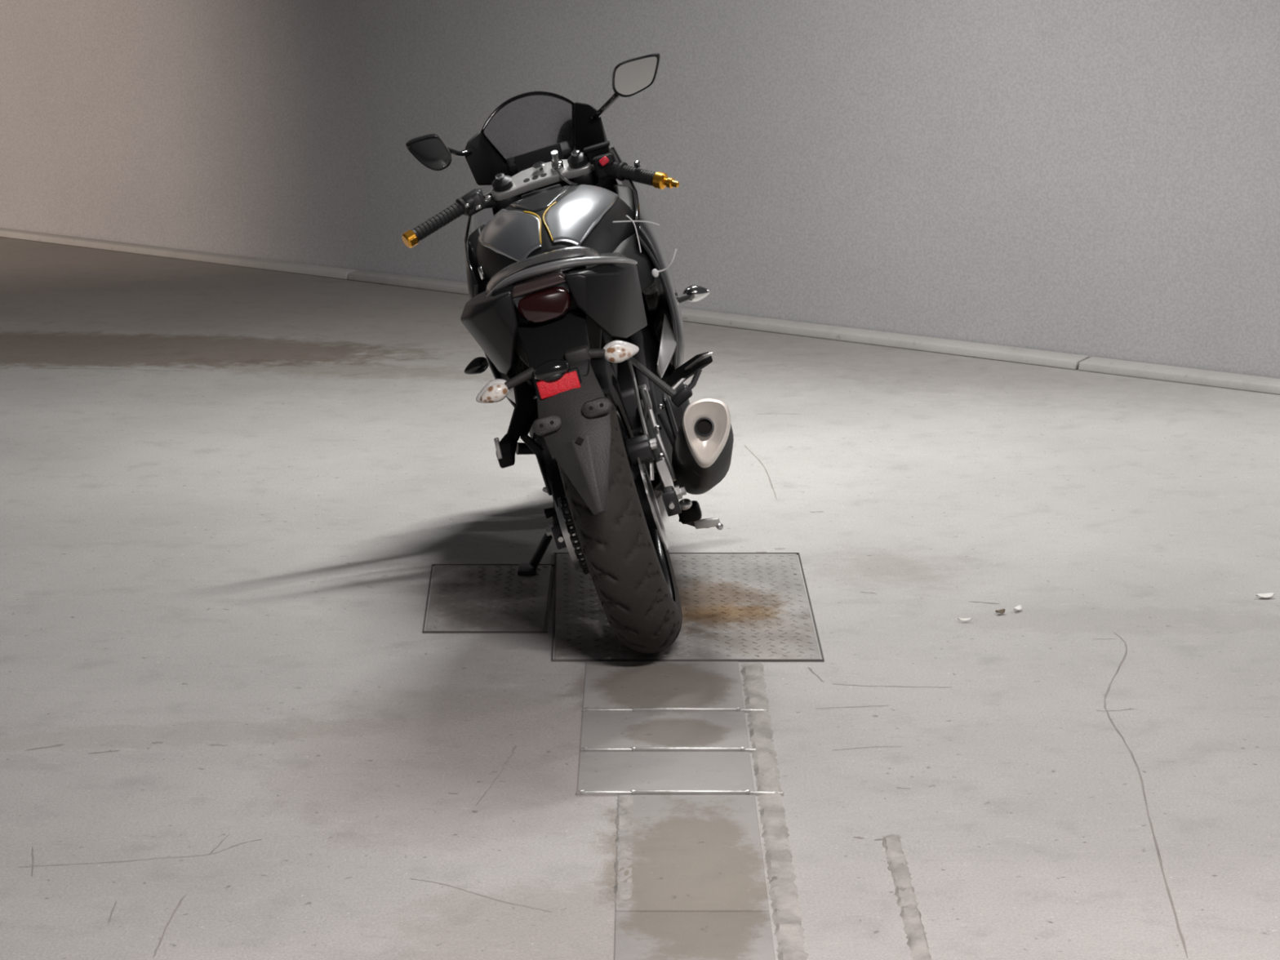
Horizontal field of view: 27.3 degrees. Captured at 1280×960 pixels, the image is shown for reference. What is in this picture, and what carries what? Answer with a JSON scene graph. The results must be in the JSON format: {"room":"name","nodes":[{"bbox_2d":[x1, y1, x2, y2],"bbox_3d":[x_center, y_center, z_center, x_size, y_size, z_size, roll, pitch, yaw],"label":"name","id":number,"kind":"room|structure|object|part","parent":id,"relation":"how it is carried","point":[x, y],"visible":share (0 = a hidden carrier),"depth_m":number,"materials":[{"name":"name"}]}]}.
{"room":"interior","nodes":[
{"label":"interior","id":0,"kind":"room"},
{"bbox_2d":[0,236,1279,959],"bbox_3d":[0.000,0.472,5.241,28.000,0.018,22.000,0,13,0],"label":"floor","id":1,"kind":"structure","parent":0,"point":[232,727],"depth_m":5.58,"materials":[{"name":"concrete"}]},
{"bbox_2d":[422,564,554,633],"bbox_3d":[-0.355,0.272,6.108,0.298,0.010,0.580,0,13,0],"label":"plate","id":2,"kind":"object","parent":1,"relation":"on","point":[465,598],"visible":1,"depth_m":6.07,"materials":[{"name":"metal"}]},
{"bbox_2d":[401,53,733,653],"bbox_3d":[-0.190,-0.366,6.180,0.757,1.200,2.087,0,13,-1],"label":"motorcycle","id":3,"kind":"object","parent":1,"relation":"on","point":[573,309],"visible":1,"depth_m":5.61,"materials":[{"name":"metal"}]},
{"bbox_3d":[-0.517,-0.801,6.483,0.099,0.077,0.006,-2,13,-10],"label":"glass","id":4,"kind":"part","parent":3,"relation":"part of","materials":[{"name":"mirror"}]},
{"bbox_2d":[460,188,491,216],"bbox_3d":[-0.399,-0.675,6.421,0.077,0.066,0.062,0,13,0],"label":"switch","id":5,"kind":"object","parent":3,"relation":"attached to","point":[474,201],"depth_m":6.40,"materials":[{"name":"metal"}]},
{"bbox_3d":[-0.349,-0.469,6.219,0.079,0.208,0.493,-2,13,-10],"label":"tank","id":6,"kind":"part","parent":3,"relation":"part of","materials":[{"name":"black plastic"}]},
{"bbox_3d":[-0.383,-0.801,6.636,0.093,0.156,0.112,-17,13,3],"label":"cockpit panel","id":7,"kind":"part","parent":3,"relation":"part of","materials":[{"name":"black plastic"}]},
{"bbox_3d":[-0.292,-0.320,5.700,0.134,0.246,0.645,-17,13,3],"label":"tail panel","id":8,"kind":"part","parent":3,"relation":"part of","materials":[{"name":"paint"}]},
{"bbox_3d":[-0.317,-0.581,6.171,0.110,0.111,0.456,-3,13,-14],"label":"tank panel","id":9,"kind":"part","parent":3,"relation":"part of","materials":[{"name":"silver metal"}]},
{"bbox_3d":[-0.205,0.109,6.257,0.149,0.223,0.022,11,17,40],"label":"stand leg","id":10,"kind":"part","parent":3,"relation":"part of","materials":[{"name":"metal"}]},
{"bbox_3d":[-0.221,-0.037,5.994,0.012,0.140,0.070,-17,13,3],"label":"heel plate","id":11,"kind":"part","parent":3,"relation":"part of","materials":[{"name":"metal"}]},
{"bbox_3d":[-0.229,-0.652,6.222,0.181,0.051,0.312,-17,13,3],"label":"crown panel","id":12,"kind":"part","parent":3,"relation":"part of","materials":[{"name":"grey paint"}]},
{"bbox_3d":[-0.205,-0.440,5.603,0.264,0.102,0.380,-17,13,3],"label":"pillion seat","id":13,"kind":"part","parent":3,"relation":"part of","materials":[{"name":"leather"}]},
{"bbox_3d":[-0.201,0.025,6.144,0.028,0.048,0.187,-2,13,-10],"label":"shift lever","id":14,"kind":"part","parent":3,"relation":"part of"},
{"bbox_2d":[533,359,570,381],"bbox_3d":[-0.177,-0.219,5.300,0.076,0.042,0.044,-17,13,3],"label":"lamp","id":15,"kind":"object","parent":3,"relation":"on","point":[549,370],"depth_m":5.29,"materials":[{"name":"plastic"}]},
{"bbox_3d":[-0.194,-0.530,6.193,0.405,0.282,0.490,-17,13,3],"label":"fuel tank","id":16,"kind":"part","parent":3,"relation":"part of","materials":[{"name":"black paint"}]},
{"bbox_2d":[533,367,581,399],"bbox_3d":[-0.163,-0.192,5.310,0.092,0.047,0.025,-17,13,3],"label":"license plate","id":17,"kind":"object","parent":3,"relation":"on","point":[550,383],"depth_m":5.29,"materials":[{"name":"red plastic"}]},
{"bbox_3d":[-0.166,0.008,5.853,0.058,0.135,0.575,-17,13,3],"label":"swing arm","id":18,"kind":"part","parent":3,"relation":"part of","materials":[{"name":"black plastic"}]},
{"bbox_3d":[-0.183,-0.416,5.436,0.354,0.076,0.122,-17,13,3],"label":"tail edge trim","id":19,"kind":"part","parent":3,"relation":"part of","materials":[{"name":"black plastic"}]},
{"bbox_3d":[-0.140,0.038,5.868,0.019,0.224,0.704,-17,13,3],"label":"drive chain","id":20,"kind":"part","parent":3,"relation":"part of","materials":[{"name":"metal"}]},
{"bbox_3d":[-0.120,-0.627,6.165,0.122,0.107,0.458,4,13,15],"label":"tank panel","id":21,"kind":"part","parent":3,"relation":"part of","materials":[{"name":"silver metal"}]},
{"bbox_3d":[-0.125,-0.870,6.621,0.085,0.159,0.108,1,13,3],"label":"cockpit panel","id":22,"kind":"part","parent":3,"relation":"part of","materials":[{"name":"black plastic"}]},
{"bbox_2d":[599,155,608,165],"bbox_3d":[-0.087,-0.770,6.375,0.024,0.021,0.012,-17,13,3],"label":"switch","id":23,"kind":"object","parent":3,"relation":"attached to","point":[603,160],"depth_m":6.37,"materials":[{"name":"red plastic"}]},
{"bbox_3d":[-0.056,-0.390,5.685,0.134,0.246,0.645,-17,13,3],"label":"tail panel","id":24,"kind":"part","parent":3,"relation":"part of","materials":[{"name":"paint"}]},
{"bbox_2d":[604,160,620,179],"bbox_3d":[-0.068,-0.755,6.409,0.052,0.049,0.043,8,15,31],"label":"switch","id":25,"kind":"object","parent":3,"relation":"attached to","point":[611,168],"depth_m":6.39,"materials":[{"name":"black plastic"}]},
{"bbox_3d":[-0.033,-0.565,6.201,0.122,0.218,0.480,-17,13,3],"label":"tank","id":26,"kind":"part","parent":3,"relation":"part of","materials":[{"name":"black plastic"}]},
{"bbox_3d":[-0.010,-0.987,6.445,0.105,0.095,0.008,2,13,9],"label":"glass","id":27,"kind":"part","parent":3,"relation":"part of","materials":[{"name":"mirror"}]},
{"bbox_3d":[0.046,-0.054,5.841,0.052,0.127,0.580,-1,13,-6],"label":"swing arm","id":28,"kind":"part","parent":3,"relation":"part of","materials":[{"name":"silver metal"}]},
{"bbox_3d":[0.047,-0.075,5.689,0.020,0.156,0.071,-17,13,3],"label":"hanger rod","id":29,"kind":"part","parent":3,"relation":"part of","materials":[{"name":"silver metal"}]},
{"bbox_3d":[0.064,-0.097,5.735,0.026,0.110,0.012,-17,13,3],"label":"hanger rod","id":30,"kind":"part","parent":3,"relation":"part of","materials":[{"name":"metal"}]},
{"bbox_3d":[0.075,-0.125,5.975,0.012,0.140,0.070,-17,13,3],"label":"heel plate","id":31,"kind":"part","parent":3,"relation":"part of","materials":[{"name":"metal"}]},
{"bbox_3d":[0.124,0.096,6.015,0.073,0.034,0.016,-4,14,-17],"label":"pedal arm","id":32,"kind":"part","parent":3,"relation":"part of","materials":[{"name":"metal"}]},
{"bbox_2d":[694,417,714,436],"bbox_3d":[0.134,-0.110,5.476,0.041,0.042,0.027,0,13,0],"label":"outlet","id":33,"kind":"object","parent":3,"relation":"attached to","point":[704,426],"depth_m":5.48,"materials":[{"name":"metal"}]},
{"bbox_2d":[580,746,755,752],"bbox_3d":[0.066,0.515,5.042,0.359,0.010,0.011,0,13,0],"label":"strip","id":34,"kind":"object","parent":1,"relation":"on","point":[584,748],"visible":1,"depth_m":5.04,"materials":[{"name":"silver metal"}]},
{"bbox_2d":[582,706,768,712],"bbox_3d":[0.070,0.460,5.280,0.371,0.010,0.011,0,13,0],"label":"strip","id":35,"kind":"object","parent":1,"relation":"on","point":[587,708],"visible":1,"depth_m":5.28,"materials":[{"name":"silver metal"}]},
{"bbox_2d":[576,789,783,795],"bbox_3d":[0.073,0.569,4.807,0.378,0.010,0.011,0,13,0],"label":"strip","id":36,"kind":"object","parent":1,"relation":"on","point":[581,792],"visible":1,"depth_m":4.80,"materials":[{"name":"silver metal"}]},
{"bbox_2d":[551,552,824,662],"bbox_3d":[0.090,0.284,6.057,0.604,0.010,0.905,0,13,0],"label":"plate","id":37,"kind":"object","parent":1,"relation":"on","point":[736,606],"visible":0.7,"depth_m":5.96,"materials":[{"name":"metal"}]},
{"bbox_2d":[957,617,972,621],"bbox_3d":[0.727,0.311,5.908,0.032,0.008,0.008,0,13,0],"label":"paper scrap","id":38,"kind":"object","parent":1,"relation":"on","point":[961,619],"visible":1,"depth_m":5.91,"materials":[{"name":"white paper"}]},
{"bbox_2d":[995,608,1004,613],"bbox_3d":[0.815,0.296,5.972,0.026,0.008,0.016,-7,15,-28],"label":"dry leaf","id":39,"kind":"object","parent":1,"relation":"on","point":[1002,611],"visible":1,"depth_m":5.97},
{"bbox_2d":[1013,604,1022,609],"bbox_3d":[0.858,0.291,5.997,0.016,0.008,0.030,10,16,37],"label":"paper scrap","id":40,"kind":"object","parent":1,"relation":"on","point":[1018,607],"visible":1,"depth_m":6.00,"materials":[{"name":"white paper"}]},
{"bbox_2d":[1255,592,1274,597],"bbox_3d":[1.445,0.266,6.103,0.045,0.008,0.024,-3,13,-11],"label":"paper scrap","id":41,"kind":"object","parent":1,"relation":"on","point":[1269,594],"visible":1,"depth_m":6.11,"materials":[{"name":"white paper"}]},
{"bbox_2d":[0,0,1279,378],"bbox_3d":[-0.859,-3.007,10.313,23.001,4.500,0.200,9,16,35],"label":"wall","id":42,"kind":"structure","parent":0,"point":[1091,178],"depth_m":9.60,"materials":[{"name":"paint"}]},
{"bbox_2d":[0,227,1279,395],"bbox_3d":[-0.955,-0.803,10.689,22.993,0.036,0.106,9,16,35],"label":"trim","id":43,"kind":"structure","parent":42,"relation":"attached to","point":[966,348],"depth_m":9.49,"materials":[{"name":"paint"}]}
]}

